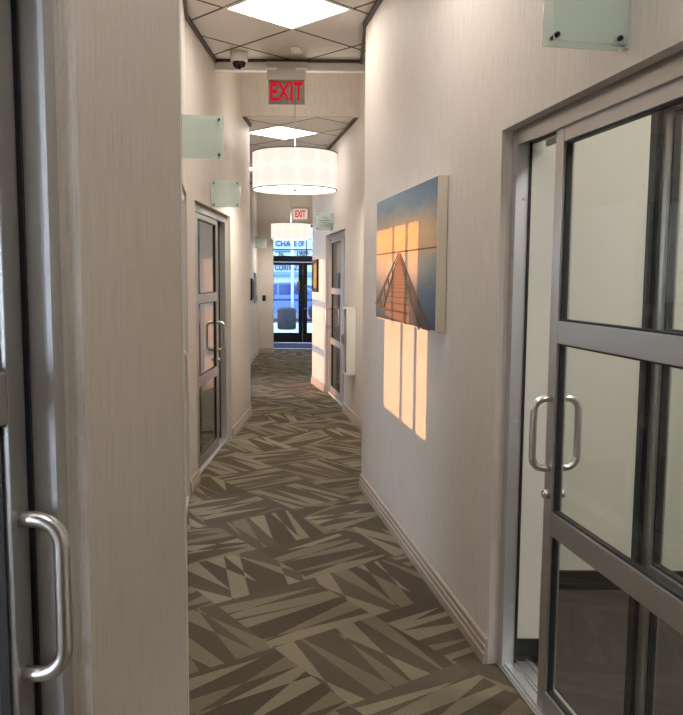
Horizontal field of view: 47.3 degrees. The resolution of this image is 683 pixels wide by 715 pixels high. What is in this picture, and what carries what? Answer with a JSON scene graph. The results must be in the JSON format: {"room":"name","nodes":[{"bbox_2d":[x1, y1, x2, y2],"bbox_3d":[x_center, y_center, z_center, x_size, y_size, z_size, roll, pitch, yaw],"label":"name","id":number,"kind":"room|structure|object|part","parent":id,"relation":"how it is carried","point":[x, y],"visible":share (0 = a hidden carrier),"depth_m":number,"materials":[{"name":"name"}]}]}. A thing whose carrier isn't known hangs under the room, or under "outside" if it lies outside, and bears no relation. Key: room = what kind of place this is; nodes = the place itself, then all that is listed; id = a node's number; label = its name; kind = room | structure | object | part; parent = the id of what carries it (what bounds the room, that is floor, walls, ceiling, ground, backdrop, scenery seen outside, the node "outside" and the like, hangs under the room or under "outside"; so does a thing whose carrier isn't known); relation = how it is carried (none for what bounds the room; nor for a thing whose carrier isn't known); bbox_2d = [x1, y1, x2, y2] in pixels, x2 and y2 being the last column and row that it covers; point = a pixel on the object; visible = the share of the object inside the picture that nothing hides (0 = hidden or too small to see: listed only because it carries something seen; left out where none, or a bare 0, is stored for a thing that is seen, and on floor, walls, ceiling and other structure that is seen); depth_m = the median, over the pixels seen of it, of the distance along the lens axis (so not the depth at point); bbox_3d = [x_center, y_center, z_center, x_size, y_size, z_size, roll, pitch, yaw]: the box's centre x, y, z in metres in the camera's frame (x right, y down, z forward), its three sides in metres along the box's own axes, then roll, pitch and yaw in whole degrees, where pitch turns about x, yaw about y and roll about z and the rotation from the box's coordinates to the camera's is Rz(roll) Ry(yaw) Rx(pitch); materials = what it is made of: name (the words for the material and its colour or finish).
{"room":"office corridor","nodes":[
{"label":"office corridor","id":0,"kind":"room"},
{"bbox_2d":[53,0,186,714],"bbox_3d":[-0.460,-0.420,-0.344,0.110,4.000,4.600,0,6,0],"label":"wall","id":1,"kind":"structure","parent":0,"point":[117,76],"depth_m":1.46,"materials":[{"name":"paint"}]},
{"bbox_2d":[0,0,73,714],"bbox_3d":[-0.512,0.453,0.428,0.198,2.105,1.698,0,6,0],"label":"door","id":2,"kind":"structure","parent":1,"relation":"in","point":[31,20],"depth_m":1.18,"materials":[{"name":"metal"}]},
{"bbox_3d":[-0.505,0.103,0.696,0.038,0.075,0.878,0,6,0],"label":"rail","id":3,"kind":"part","parent":2,"relation":"part of","materials":[{"name":"metal"}]},
{"bbox_3d":[-0.450,0.366,1.192,0.074,0.270,0.025,0,6,0],"label":"pull handle","id":4,"kind":"part","parent":2,"relation":"part of","materials":[{"name":"metal"}]},
{"bbox_2d":[177,0,188,714],"bbox_3d":[-0.429,-0.366,1.969,0.053,3.160,0.014,0,6,0],"label":"trim","id":5,"kind":"structure","parent":1,"relation":"attached to","point":[179,47],"depth_m":2.00,"materials":[{"name":"white paint"}]},
{"bbox_2d":[180,0,190,496],"bbox_3d":[-0.850,-0.836,3.681,0.110,4.000,3.534,-1,6,-9],"label":"wall","id":6,"kind":"structure","parent":0,"point":[182,17],"depth_m":5.30,"materials":[{"name":"paint"}]},
{"bbox_2d":[182,190,188,509],"bbox_3d":[-0.952,0.044,4.380,0.198,2.105,2.080,-1,6,-9],"label":"door","id":7,"kind":"structure","parent":6,"relation":"in","point":[187,495],"depth_m":5.32,"materials":[{"name":"metal"}]},
{"bbox_2d":[183,0,187,18],"bbox_3d":[-0.775,-2.135,3.558,0.025,0.030,3.534,-1,6,-9],"label":"trim","id":8,"kind":"structure","parent":6,"relation":"attached to","point":[184,1],"depth_m":5.11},
{"bbox_2d":[190,478,192,496],"bbox_3d":[-0.801,1.100,3.890,0.022,0.105,3.534,-1,6,-9],"label":"baseboard","id":9,"kind":"structure","parent":6,"relation":"attached to","point":[191,482],"depth_m":5.52,"materials":[{"name":"beige wood"}]},
{"bbox_2d":[200,221,219,430],"bbox_3d":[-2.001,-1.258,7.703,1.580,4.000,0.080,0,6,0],"label":"glass pane","id":10,"kind":"structure","parent":0,"point":[205,229],"depth_m":7.75,"materials":[{"name":"glass"},{"name":"aluminium"}]},
{"bbox_2d":[185,20,258,476],"bbox_3d":[-1.434,-1.551,10.599,0.926,4.000,10.386,1,6,1],"label":"wall","id":11,"kind":"structure","parent":0,"point":[211,95],"depth_m":7.15,"materials":[{"name":"paint"}]},
{"bbox_2d":[185,15,216,62],"bbox_3d":[-1.041,-2.371,5.839,0.022,0.030,1.100,1,6,1],"label":"trim","id":12,"kind":"structure","parent":11,"relation":"attached to","point":[189,20],"depth_m":5.76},
{"bbox_2d":[195,203,227,473],"bbox_3d":[-1.140,-0.183,6.578,0.198,2.105,1.600,1,6,1],"label":"door","id":13,"kind":"structure","parent":11,"relation":"in","point":[221,220],"depth_m":6.93,"materials":[{"name":"metal"}]},
{"bbox_3d":[-1.129,-1.153,6.448,0.038,0.060,0.800,1,6,1],"label":"rail","id":14,"kind":"part","parent":13,"relation":"part of","materials":[{"name":"metal"}]},
{"bbox_3d":[-1.134,-0.499,6.515,0.038,0.075,0.800,1,6,1],"label":"rail","id":15,"kind":"part","parent":13,"relation":"part of","materials":[{"name":"metal"}]},
{"bbox_3d":[-1.139,0.160,6.583,0.038,0.080,0.800,1,6,1],"label":"rail","id":16,"kind":"part","parent":13,"relation":"part of","materials":[{"name":"metal"}]},
{"bbox_3d":[-1.144,0.804,6.649,0.038,0.075,0.800,1,6,1],"label":"rail","id":17,"kind":"part","parent":13,"relation":"part of","materials":[{"name":"metal"}]},
{"bbox_3d":[-1.185,-0.194,6.978,0.074,0.268,0.025,1,6,1],"label":"pull handle","id":18,"kind":"part","parent":13,"relation":"part of","materials":[{"name":"metal"}]},
{"bbox_3d":[-1.071,-0.193,6.976,0.074,0.268,0.025,1,6,1],"label":"pull handle","id":19,"kind":"part","parent":13,"relation":"part of","materials":[{"name":"metal"}]},
{"bbox_2d":[191,406,251,491],"bbox_3d":[-1.047,0.757,7.216,0.021,0.105,3.201,1,6,1],"label":"baseboard","id":20,"kind":"structure","parent":11,"relation":"attached to","point":[238,426],"depth_m":7.69,"materials":[{"name":"beige wood"}]},
{"bbox_2d":[211,181,238,207],"bbox_3d":[-0.933,-1.320,6.296,0.240,0.216,0.052,1,6,1],"label":"sign","id":21,"kind":"object","parent":11,"relation":"attached to","point":[212,183],"visible":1,"depth_m":6.29,"materials":[{"name":"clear glass"}]},
{"bbox_2d":[243,117,250,126],"bbox_3d":[-0.995,-2.497,8.243,0.022,0.030,0.490,1,6,1],"label":"trim","id":22,"kind":"structure","parent":11,"relation":"attached to","point":[247,121],"depth_m":8.23,"materials":[{"name":"brown wood"}]},
{"bbox_2d":[250,278,253,299],"bbox_3d":[-1.615,-1.232,14.096,0.030,0.390,0.340,0,6,-2],"label":"frame","id":23,"kind":"object","parent":11,"relation":"attached to","point":[251,279],"visible":1,"depth_m":14.18,"materials":[{"name":"brown metal"}]},
{"bbox_2d":[251,348,258,363],"bbox_3d":[-1.568,0.222,12.389,0.023,0.105,7.204,0,6,-2],"label":"baseboard","id":24,"kind":"structure","parent":11,"relation":"attached to","point":[256,353],"depth_m":14.79,"materials":[{"name":"beige wood"}]},
{"bbox_2d":[254,272,256,302],"bbox_3d":[-1.627,-1.324,14.740,0.050,0.580,0.240,0,6,-2],"label":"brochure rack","id":25,"kind":"object","parent":11,"relation":"attached to","point":[255,278],"visible":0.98,"depth_m":14.65,"materials":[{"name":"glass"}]},
{"bbox_2d":[217,59,359,62],"bbox_3d":[-0.442,-2.426,6.378,1.240,0.022,0.015,0,6,0],"label":"trim","id":26,"kind":"structure","parent":11,"relation":"attached to","point":[218,60],"depth_m":6.37,"materials":[{"name":"brown wood"}]},
{"bbox_2d":[214,60,364,72],"bbox_3d":[-0.392,-2.399,6.424,1.420,0.085,0.070,0,6,0],"label":"trim","id":27,"kind":"structure","parent":11,"relation":"attached to","point":[219,66],"depth_m":6.39,"materials":[{"name":"white paint"}]},
{"bbox_2d":[187,0,375,59],"bbox_3d":[0.605,-1.995,1.755,7.020,0.080,9.300,0,6,0],"label":"ceiling","id":28,"kind":"structure","parent":0,"point":[338,37],"depth_m":5.72,"materials":[{"name":"tile"}]},
{"bbox_2d":[230,50,247,69],"bbox_3d":[-0.813,-2.355,6.192,0.140,0.137,0.140,0,6,0],"label":"dome camera","id":29,"kind":"object","parent":28,"relation":"attached to","point":[239,58],"visible":1,"depth_m":6.14,"materials":[{"name":"white plastic"}]},
{"bbox_2d":[266,62,306,104],"bbox_3d":[-0.446,-2.224,6.348,0.330,0.333,0.113,0,6,0],"label":"exit sign","id":30,"kind":"object","parent":28,"relation":"hanging from","point":[286,80],"visible":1,"depth_m":6.32,"materials":[{"name":"red plastic"}]},
{"bbox_3d":[-0.446,-2.150,6.334,0.294,0.188,0.008,0,6,0],"label":"clear panel","id":31,"kind":"part","parent":30,"relation":"part of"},
{"bbox_2d":[223,0,352,29],"bbox_3d":[-0.353,-2.308,5.162,0.610,0.008,0.610,-5,8,-45],"label":"recessed light","id":32,"kind":"object","parent":28,"relation":"in","point":[289,14],"visible":1,"depth_m":5.19,"materials":[{"name":"white plastic"}]},
{"bbox_2d":[290,46,303,53],"bbox_3d":[-0.347,-2.386,6.068,0.110,0.038,0.110,0,6,0],"label":"smoke detector","id":33,"kind":"object","parent":28,"relation":"attached to","point":[295,49],"visible":1,"depth_m":6.03,"materials":[{"name":"white plastic"}]},
{"bbox_2d":[258,192,312,351],"bbox_3d":[0.580,-2.075,15.855,7.070,4.000,0.170,0,6,0],"label":"wall","id":34,"kind":"structure","parent":0,"point":[272,208],"depth_m":15.75,"materials":[{"name":"paint"}]},
{"bbox_2d":[259,348,272,352],"bbox_3d":[-1.552,-0.144,15.961,0.295,0.105,0.018,0,6,0],"label":"baseboard","id":35,"kind":"structure","parent":34,"relation":"attached to","point":[261,350],"depth_m":15.95,"materials":[{"name":"beige wood"}]},
{"bbox_2d":[293,208,307,219],"bbox_3d":[-0.827,-2.875,15.659,0.310,0.230,0.056,0,6,0],"label":"exit sign","id":36,"kind":"object","parent":34,"relation":"attached to","point":[298,213],"visible":1,"depth_m":15.63,"materials":[{"name":"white plastic"}]},
{"bbox_3d":[-0.827,-2.873,15.637,0.260,0.180,0.004,0,6,0],"label":"plate","id":37,"kind":"part","parent":36,"relation":"part of","materials":[{"name":"plastic"}]},
{"bbox_2d":[247,117,352,183],"bbox_3d":[0.611,-2.820,10.969,7.020,0.080,6.000,0,6,0],"label":"ceiling","id":38,"kind":"structure","parent":0,"point":[329,128],"depth_m":8.76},
{"bbox_2d":[249,125,319,139],"bbox_3d":[-0.681,-2.579,8.954,0.610,0.008,0.610,-5,8,-45],"label":"recessed light","id":39,"kind":"object","parent":38,"relation":"in","point":[279,132],"visible":0.83,"depth_m":8.93,"materials":[{"name":"white plastic"}]},
{"bbox_2d":[312,194,325,383],"bbox_3d":[-0.262,-1.568,10.852,0.110,4.000,0.920,-1,6,-13],"label":"wall","id":40,"kind":"structure","parent":0,"point":[319,201],"depth_m":10.84,"materials":[{"name":"paint"}]},
{"bbox_2d":[312,259,318,291],"bbox_3d":[-0.373,-1.161,11.059,0.026,0.455,0.370,-1,6,-13],"label":"picture frame","id":41,"kind":"object","parent":40,"relation":"attached to","point":[315,263],"visible":1,"depth_m":11.03,"materials":[{"name":"brown metal"}]},
{"bbox_2d":[313,263,315,287],"bbox_3d":[-0.367,-1.161,11.061,0.012,0.355,0.270,-1,6,-13],"label":"print","id":42,"kind":"object","parent":41,"relation":"attached to","point":[314,264],"depth_m":11.11},
{"bbox_2d":[334,242,340,382],"bbox_3d":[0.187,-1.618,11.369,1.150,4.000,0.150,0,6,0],"label":"glass pane","id":43,"kind":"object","parent":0,"point":[337,246],"depth_m":11.38,"materials":[{"name":"clear glass"}]},
{"bbox_2d":[325,73,364,419],"bbox_3d":[0.213,-1.284,8.119,0.111,4.000,4.652,-1,6,-9],"label":"wall","id":44,"kind":"structure","parent":0,"point":[347,204],"depth_m":8.39,"materials":[{"name":"paint"}]},
{"bbox_2d":[242,72,359,117],"bbox_3d":[-0.269,-2.815,7.919,1.820,0.720,0.070,0,6,0],"label":"wall","id":45,"kind":"structure","parent":44,"relation":"attached to","point":[326,94],"depth_m":7.90,"materials":[{"name":"paint"}]},
{"bbox_2d":[317,213,333,230],"bbox_3d":[-0.209,-1.686,9.672,0.224,0.216,0.052,-1,6,-9],"label":"sign","id":46,"kind":"object","parent":44,"relation":"attached to","point":[333,213],"visible":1,"depth_m":9.66,"materials":[{"name":"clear glass"}]},
{"bbox_2d":[325,230,344,405],"bbox_3d":[-0.012,-0.499,9.733,0.198,2.105,1.535,-1,6,-9],"label":"door","id":47,"kind":"structure","parent":44,"relation":"in","point":[341,233],"depth_m":10.25,"materials":[{"name":"metal"}]},
{"bbox_3d":[-0.181,-0.537,10.395,0.074,0.268,0.025,-1,6,-9],"label":"pull handle","id":48,"kind":"part","parent":47,"relation":"part of","materials":[{"name":"metal"}]},
{"bbox_3d":[-0.056,-0.844,9.958,0.038,0.075,0.780,-1,6,-9],"label":"rail","id":49,"kind":"part","parent":47,"relation":"part of","materials":[{"name":"metal"}]},
{"bbox_3d":[-0.060,-0.185,10.025,0.038,0.080,0.780,-1,6,-9],"label":"rail","id":50,"kind":"part","parent":47,"relation":"part of","materials":[{"name":"metal"}]},
{"bbox_3d":[-0.065,0.459,10.091,0.038,0.075,0.780,-1,6,-9],"label":"rail","id":51,"kind":"part","parent":47,"relation":"part of","materials":[{"name":"metal"}]},
{"bbox_3d":[-0.051,-1.498,9.891,0.038,0.060,0.780,-1,6,-9],"label":"rail","id":52,"kind":"part","parent":47,"relation":"part of","materials":[{"name":"metal"}]},
{"bbox_3d":[-0.068,-0.538,10.413,0.074,0.268,0.025,-1,6,-9],"label":"pull handle","id":53,"kind":"part","parent":47,"relation":"part of","materials":[{"name":"metal"}]},
{"bbox_2d":[311,376,361,431],"bbox_3d":[0.033,0.607,8.753,0.083,0.105,5.570,-1,6,-9],"label":"baseboard","id":54,"kind":"structure","parent":44,"relation":"attached to","point":[346,410],"depth_m":8.70,"materials":[{"name":"beige wood"}]},
{"bbox_2d":[327,118,357,148],"bbox_3d":[-0.028,-2.581,9.131,0.022,0.030,2.322,-1,6,-9],"label":"trim","id":55,"kind":"structure","parent":44,"relation":"attached to","point":[353,120],"depth_m":8.82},
{"bbox_2d":[341,307,355,374],"bbox_3d":[0.073,-0.177,8.337,0.119,0.710,0.258,-1,6,-9],"label":"fire extinguisher cabinet","id":56,"kind":"object","parent":44,"relation":"attached to","point":[348,336],"visible":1,"depth_m":8.23,"materials":[{"name":"white plastic"}]},
{"bbox_3d":[0.041,-0.176,8.332,0.014,0.710,0.258,-1,6,-9],"label":"door","id":57,"kind":"part","parent":56,"relation":"part of","materials":[{"name":"white plastic"}]},
{"bbox_2d":[345,343,345,372],"bbox_3d":[0.086,-0.109,8.346,0.086,0.560,0.116,3,6,25],"label":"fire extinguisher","id":58,"kind":"object","parent":56,"relation":"in","point":[345,343],"visible":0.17,"depth_m":8.35,"materials":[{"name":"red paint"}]},
{"bbox_2d":[187,349,682,714],"bbox_3d":[0.594,0.869,7.226,7.000,0.104,19.600,0,6,0],"label":"floor","id":59,"kind":"structure","parent":0,"point":[302,600],"depth_m":3.68,"materials":[{"name":"carpet"}]},
{"bbox_2d":[361,0,682,663],"bbox_3d":[0.904,-0.600,1.507,0.112,4.000,8.340,-1,6,-10],"label":"wall","id":60,"kind":"structure","parent":0,"point":[449,84],"depth_m":3.42,"materials":[{"name":"paint"}]},
{"bbox_2d":[360,27,365,63],"bbox_3d":[0.163,-2.371,5.924,0.022,0.030,0.930,0,6,0],"label":"trim","id":61,"kind":"structure","parent":60,"relation":"attached to","point":[364,29],"depth_m":5.88,"materials":[{"name":"wood"}]},
{"bbox_2d":[363,0,382,27],"bbox_3d":[0.634,-2.030,2.638,0.022,0.030,5.740,-1,6,-10],"label":"trim","id":62,"kind":"structure","parent":60,"relation":"attached to","point":[377,3],"depth_m":5.16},
{"bbox_2d":[375,175,447,331],"bbox_3d":[0.352,-0.547,4.300,0.053,0.734,1.362,-1,6,-9],"label":"print","id":63,"kind":"object","parent":60,"relation":"attached to","point":[411,259],"visible":1,"depth_m":4.01,"materials":[{"name":"multicoloured fabric"}]},
{"bbox_2d":[359,474,487,663],"bbox_3d":[0.827,1.337,1.695,0.018,0.105,8.340,-1,6,-10],"label":"baseboard","id":64,"kind":"structure","parent":60,"relation":"attached to","point":[464,622],"depth_m":3.88,"materials":[{"name":"beige wood"}]},
{"bbox_2d":[547,0,630,50],"bbox_3d":[0.642,-0.922,2.036,0.227,0.219,0.052,-1,6,-9],"label":"sign","id":65,"kind":"object","parent":60,"relation":"attached to","point":[622,40],"visible":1,"depth_m":2.05,"materials":[{"name":"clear glass"}]},
{"bbox_2d":[496,50,682,714],"bbox_3d":[0.827,0.283,2.177,0.198,2.105,1.800,-1,6,-10],"label":"door","id":66,"kind":"structure","parent":60,"relation":"in","point":[666,135],"depth_m":2.35,"materials":[{"name":"metal"}]},
{"bbox_3d":[0.681,0.261,2.678,0.074,0.268,0.025,-1,6,-10],"label":"pull handle","id":67,"kind":"part","parent":66,"relation":"part of","materials":[{"name":"metal"}]},
{"bbox_3d":[0.809,1.264,2.317,0.038,0.075,0.900,-1,6,-10],"label":"rail","id":68,"kind":"part","parent":66,"relation":"part of","materials":[{"name":"metal"}]},
{"bbox_3d":[0.794,0.260,2.697,0.074,0.268,0.025,-1,6,-10],"label":"pull handle","id":69,"kind":"part","parent":66,"relation":"part of","materials":[{"name":"metal"}]},
{"bbox_3d":[0.814,0.619,2.250,0.038,0.080,0.900,-1,6,-10],"label":"rail","id":70,"kind":"part","parent":66,"relation":"part of","materials":[{"name":"metal"}]},
{"bbox_3d":[0.819,-0.040,2.183,0.038,0.075,0.900,-1,6,-10],"label":"rail","id":71,"kind":"part","parent":66,"relation":"part of","materials":[{"name":"metal"}]},
{"bbox_3d":[0.824,-0.694,2.116,0.038,0.060,0.900,-1,6,-10],"label":"rail","id":72,"kind":"part","parent":66,"relation":"part of","materials":[{"name":"metal"}]},
{"bbox_3d":[0.948,0.664,1.824,0.040,0.080,0.770,-1,6,-10],"label":"rail","id":73,"kind":"part","parent":66,"relation":"part of","materials":[{"name":"metal"}]},
{"bbox_3d":[0.957,-0.649,1.689,0.040,0.060,0.770,-1,6,-10],"label":"rail","id":74,"kind":"part","parent":66,"relation":"part of","materials":[{"name":"metal"}]},
{"bbox_2d":[517,115,682,637],"bbox_3d":[2.356,-0.784,3.401,3.300,4.000,0.870,0,6,0],"label":"wall","id":75,"kind":"structure","parent":0,"point":[610,191],"depth_m":3.75,"materials":[{"name":"beige paint"}]},
{"bbox_2d":[517,570,682,662],"bbox_3d":[2.341,1.163,3.531,3.300,0.100,0.768,0,6,0],"label":"baseboard","id":76,"kind":"structure","parent":75,"relation":"attached to","point":[527,648],"depth_m":3.90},
{"bbox_3d":[-0.762,-1.718,17.175,2.350,3.000,2.380,0,6,0],"label":"wall","id":77,"kind":"structure","parent":0,"visible":0},
{"bbox_2d":[273,225,312,343],"bbox_3d":[-0.762,-1.715,18.221,2.050,2.780,0.200,0,6,0],"label":"door frame","id":78,"kind":"structure","parent":77,"relation":"in","point":[306,258],"depth_m":18.11,"materials":[{"name":"brown metal"}]},
{"bbox_2d":[274,262,302,342],"bbox_3d":[-1.318,-1.285,18.232,0.825,1.875,0.110,0,6,0],"label":"entrance door","id":79,"kind":"structure","parent":78,"relation":"attached to","point":[278,337],"depth_m":18.29,"materials":[{"name":"brown metal"}]},
{"bbox_3d":[-1.324,-0.470,18.349,0.625,0.230,0.044,0,6,0],"label":"rail","id":80,"kind":"part","parent":79,"relation":"part of","materials":[{"name":"brown metal"}]},
{"bbox_3d":[-1.312,-2.189,18.172,0.625,0.065,0.044,0,6,0],"label":"rail","id":81,"kind":"part","parent":79,"relation":"part of","materials":[{"name":"brown metal"}]},
{"bbox_3d":[-0.762,-1.715,18.221,2.050,2.780,0.100,0,6,0],"label":"frame","id":82,"kind":"part","parent":78,"relation":"part of","materials":[{"name":"brown metal"}]},
{"bbox_2d":[303,262,311,342],"bbox_3d":[-0.352,-1.278,18.232,1.103,1.875,0.110,0,6,0],"label":"entrance door","id":83,"kind":"structure","parent":78,"relation":"attached to","point":[307,337],"depth_m":18.25,"materials":[{"name":"brown metal"}]},
{"bbox_3d":[-0.358,-0.463,18.349,0.903,0.230,0.044,0,6,0],"label":"rail","id":84,"kind":"part","parent":83,"relation":"part of","materials":[{"name":"brown metal"}]},
{"bbox_3d":[-0.748,-0.216,17.721,2.300,0.100,1.500,0,6,0],"label":"floor","id":85,"kind":"structure","parent":0,"visible":0},
{"bbox_2d":[274,343,311,347],"bbox_3d":[-0.708,-0.270,17.701,1.620,0.012,0.970,0,6,0],"label":"door mat","id":86,"kind":"object","parent":85,"relation":"on","point":[277,345],"visible":0.5,"depth_m":17.62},
{"bbox_2d":[274,348,311,348],"bbox_3d":[-0.654,-0.193,16.989,1.810,0.006,0.080,0,6,0],"label":"trim","id":87,"kind":"structure","parent":85,"relation":"on","point":[274,348],"depth_m":16.95,"materials":[{"name":"metal"}]},
{"bbox_3d":[0.613,-3.129,7.117,7.020,0.080,1.600,0,6,0],"label":"ceiling","id":88,"kind":"structure","parent":0,"visible":0},
{"bbox_2d":[252,105,336,194],"bbox_3d":[-0.423,-2.305,7.102,0.778,1.571,0.778,0,6,0],"label":"drum pendant light","id":89,"kind":"object","parent":88,"relation":"hanging from","point":[278,170],"visible":0.94,"depth_m":6.85,"materials":[{"name":"fabric"}]},
{"bbox_3d":[-0.427,-1.704,7.164,0.774,0.330,0.774,0,6,0],"label":"lamp shade","id":90,"kind":"part","parent":89,"relation":"part of","materials":[{"name":"white fabric"}]},
{"bbox_3d":[-0.423,-2.313,7.101,0.015,1.515,0.015,0,6,0],"label":"stem","id":91,"kind":"part","parent":89,"relation":"part of","materials":[{"name":"metal"}]},
{"bbox_2d":[255,186,334,192],"bbox_3d":[-0.429,-1.555,7.179,0.758,0.008,0.758,0,6,0],"label":"diffuser","id":92,"kind":"object","parent":89,"relation":"attached to","point":[261,189],"depth_m":7.22,"materials":[{"name":"white plastic"}]},
{"bbox_3d":[0.619,-3.910,14.727,7.020,0.080,1.700,0,6,0],"label":"ceiling","id":93,"kind":"structure","parent":0,"visible":0},
{"bbox_2d":[271,222,310,240],"bbox_3d":[-0.963,-3.068,14.865,0.760,1.646,0.760,0,6,0],"label":"drum pendant light","id":94,"kind":"object","parent":93,"relation":"hanging from","point":[294,231],"visible":0.89,"depth_m":14.61,"materials":[{"name":"fabric"}]},
{"label":"outside","id":95,"kind":"structure","parent":0,"visible":0},
{"bbox_2d":[274,323,311,332],"bbox_3d":[0.005,-0.669,22.776,60.000,0.180,8.550,0,6,0],"label":"pavement","id":96,"kind":"structure","parent":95,"point":[309,325],"depth_m":23.10,"materials":[{"name":"grey concrete"}]},
{"bbox_2d":[277,307,295,329],"bbox_3d":[-1.656,-1.188,23.603,0.565,0.660,0.568,0,6,0],"label":"litter bin","id":97,"kind":"object","parent":96,"relation":"on","point":[286,316],"visible":1,"depth_m":23.38,"materials":[{"name":"grey plastic"}]},
{"bbox_2d":[291,240,293,307],"bbox_3d":[-1.520,-2.731,24.148,0.090,3.620,0.090,0,6,0],"label":"porch post","id":98,"kind":"object","parent":96,"relation":"on","point":[292,242],"visible":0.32,"depth_m":24.14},
{"bbox_2d":[274,299,311,322],"bbox_3d":[-1.349,-1.562,24.872,8.320,1.150,0.040,0,6,0],"label":"railing","id":99,"kind":"object","parent":96,"relation":"on","point":[274,299],"visible":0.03,"depth_m":24.83,"materials":[{"name":"metal"}]},
{"bbox_3d":[-1.507,-1.837,24.843,8.000,0.060,0.040,0,6,0],"label":"rail","id":100,"kind":"part","parent":99,"relation":"part of","materials":[{"name":"metal"}]},
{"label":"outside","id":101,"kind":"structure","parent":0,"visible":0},
{"bbox_2d":[274,312,311,321],"bbox_3d":[0.020,-2.745,43.447,60.000,0.190,33.000,0,6,0],"label":"street","id":102,"kind":"structure","parent":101,"point":[309,319],"depth_m":31.14,"materials":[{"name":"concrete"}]},
{"bbox_2d":[273,228,312,289],"bbox_3d":[-0.948,-7.171,41.395,26.000,9.100,8.180,0,6,0],"label":"building","id":103,"kind":"structure","parent":102,"relation":"on","point":[282,273],"depth_m":37.59,"materials":[{"name":"blue glass"}]},
{"bbox_2d":[274,282,311,318],"bbox_3d":[-2.275,-2.130,29.408,4.520,1.420,1.900,0,6,0],"label":"parked car","id":104,"kind":"object","parent":102,"relation":"on","point":[282,290],"visible":0.06,"depth_m":28.57,"materials":[{"name":"blue paint"}]}
]}

